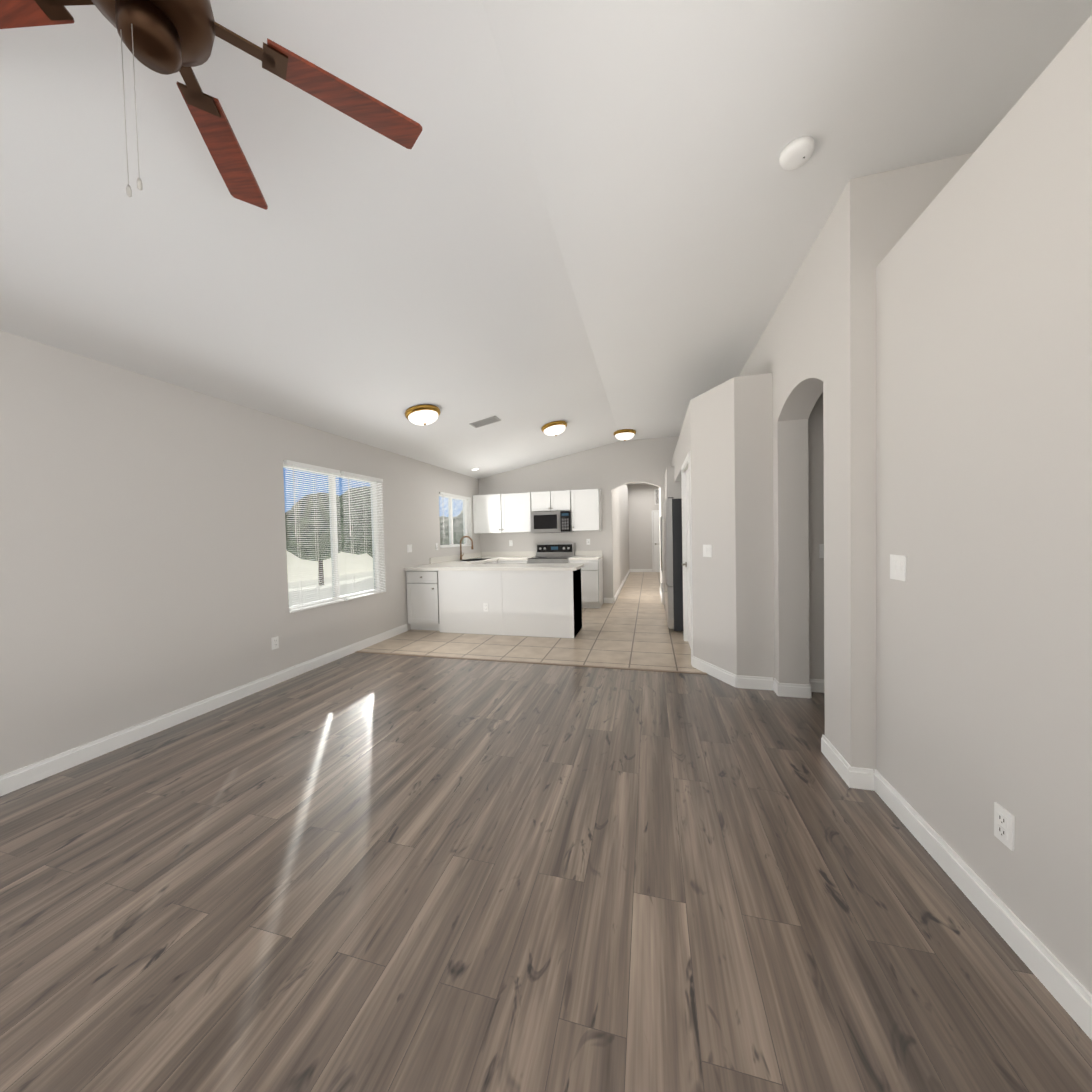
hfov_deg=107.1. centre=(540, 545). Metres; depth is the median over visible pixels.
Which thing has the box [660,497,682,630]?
refrigerator
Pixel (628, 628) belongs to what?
floor
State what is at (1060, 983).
baseboard
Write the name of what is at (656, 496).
air vent
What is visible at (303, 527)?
tree
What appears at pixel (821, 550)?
switch
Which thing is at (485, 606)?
outlet
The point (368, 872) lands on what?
floor
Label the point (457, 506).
window blinds
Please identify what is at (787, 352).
wall
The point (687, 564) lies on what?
pantry door
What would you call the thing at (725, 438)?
wall
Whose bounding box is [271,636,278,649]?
electrical outlet
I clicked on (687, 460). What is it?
door frame
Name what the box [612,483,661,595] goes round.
wall
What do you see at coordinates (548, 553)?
range
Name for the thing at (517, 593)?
base cabinet
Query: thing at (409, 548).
light switch
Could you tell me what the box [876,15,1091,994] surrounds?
wall
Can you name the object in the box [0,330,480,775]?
wall
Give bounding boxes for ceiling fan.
[0,0,421,209]
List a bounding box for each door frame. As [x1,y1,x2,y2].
[652,510,658,571]
[681,451,692,664]
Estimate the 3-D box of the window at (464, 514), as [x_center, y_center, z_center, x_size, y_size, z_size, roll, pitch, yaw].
[-1.653,-0.456,7.427,0.060,0.950,1.230,-1,2,15]
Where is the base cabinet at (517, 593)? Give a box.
[403,550,602,637]
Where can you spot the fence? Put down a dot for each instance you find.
(294, 561)
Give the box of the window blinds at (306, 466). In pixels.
[284,460,343,612]
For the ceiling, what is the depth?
1.87 m
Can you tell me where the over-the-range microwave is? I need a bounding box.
[531,511,573,532]
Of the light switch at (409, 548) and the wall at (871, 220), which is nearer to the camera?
the wall at (871, 220)
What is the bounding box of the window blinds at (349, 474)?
[341,471,385,599]
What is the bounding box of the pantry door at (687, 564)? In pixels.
[681,467,690,647]
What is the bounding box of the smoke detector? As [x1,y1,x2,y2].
[779,136,813,169]
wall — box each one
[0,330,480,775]
[479,436,678,603]
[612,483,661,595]
[665,373,774,679]
[738,228,822,684]
[808,393,823,678]
[823,153,972,769]
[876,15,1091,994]
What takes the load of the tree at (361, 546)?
on the yard
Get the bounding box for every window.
[283,462,379,611]
[439,494,467,546]
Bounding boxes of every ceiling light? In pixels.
[405,404,440,424]
[541,421,566,435]
[613,429,635,440]
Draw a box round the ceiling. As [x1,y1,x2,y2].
[0,0,1091,478]
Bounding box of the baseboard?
[0,569,1091,1039]
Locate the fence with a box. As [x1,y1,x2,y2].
[287,551,372,581]
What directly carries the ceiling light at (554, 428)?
hanging from the ceiling
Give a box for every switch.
[407,544,411,551]
[703,545,711,556]
[819,544,823,557]
[890,554,905,580]
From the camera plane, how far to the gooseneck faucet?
7.37 m
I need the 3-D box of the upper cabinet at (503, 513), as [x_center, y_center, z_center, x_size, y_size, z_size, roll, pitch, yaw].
[-0.097,-0.658,7.895,2.526,0.775,0.366,-1,2,15]
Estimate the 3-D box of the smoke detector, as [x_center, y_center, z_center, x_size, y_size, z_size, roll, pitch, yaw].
[1.177,-1.796,1.853,0.136,0.039,0.136,-1,2,15]
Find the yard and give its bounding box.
[288,570,373,605]
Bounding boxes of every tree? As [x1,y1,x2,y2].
[285,493,357,584]
[341,486,372,557]
[440,516,463,544]
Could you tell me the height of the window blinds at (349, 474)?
1.496 m
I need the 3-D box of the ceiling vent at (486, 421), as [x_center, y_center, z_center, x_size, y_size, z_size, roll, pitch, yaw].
[-0.702,-1.577,5.134,0.355,0.074,0.200,-1,2,15]
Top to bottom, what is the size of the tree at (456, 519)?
2.810 m
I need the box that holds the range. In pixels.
[528,543,574,563]
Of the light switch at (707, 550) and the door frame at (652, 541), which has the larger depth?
the door frame at (652, 541)
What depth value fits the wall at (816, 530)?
3.29 m
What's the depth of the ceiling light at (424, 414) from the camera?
4.31 m
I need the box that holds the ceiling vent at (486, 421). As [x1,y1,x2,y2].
[470,416,500,427]
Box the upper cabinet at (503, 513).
[473,488,601,533]
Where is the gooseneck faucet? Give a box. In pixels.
[460,536,472,559]
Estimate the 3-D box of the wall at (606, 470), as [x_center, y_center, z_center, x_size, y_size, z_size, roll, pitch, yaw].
[0.898,-0.543,7.900,4.769,3.300,0.140,-1,2,15]
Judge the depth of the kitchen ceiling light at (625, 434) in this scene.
6.81 m
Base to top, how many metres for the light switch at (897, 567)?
0.114 m
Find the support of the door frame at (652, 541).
attached to the wall at (633, 506)
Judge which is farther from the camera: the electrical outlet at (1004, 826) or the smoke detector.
the smoke detector
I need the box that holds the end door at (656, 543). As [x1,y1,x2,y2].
[653,512,659,571]
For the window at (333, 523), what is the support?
in the wall at (143, 566)
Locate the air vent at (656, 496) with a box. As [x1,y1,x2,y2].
[655,489,658,504]
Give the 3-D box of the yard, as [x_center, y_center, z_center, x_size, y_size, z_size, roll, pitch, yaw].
[-25.021,1.408,31.769,57.776,0.200,110.000,-1,2,15]
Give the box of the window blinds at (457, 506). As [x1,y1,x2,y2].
[439,492,471,547]
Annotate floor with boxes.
[0,652,1091,1091]
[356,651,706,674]
[359,572,701,671]
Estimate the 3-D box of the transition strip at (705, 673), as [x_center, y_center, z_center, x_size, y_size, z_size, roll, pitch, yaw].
[-0.323,1.231,4.309,3.919,0.006,0.040,-1,2,15]
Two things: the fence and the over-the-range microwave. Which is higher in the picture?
the over-the-range microwave
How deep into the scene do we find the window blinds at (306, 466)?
4.24 m
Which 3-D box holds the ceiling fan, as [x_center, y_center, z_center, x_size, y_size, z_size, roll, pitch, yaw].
[-1.013,-1.245,0.992,1.346,0.767,1.303,-1,2,15]
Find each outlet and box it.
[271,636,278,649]
[483,603,487,611]
[994,802,1014,851]
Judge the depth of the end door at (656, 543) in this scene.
13.55 m

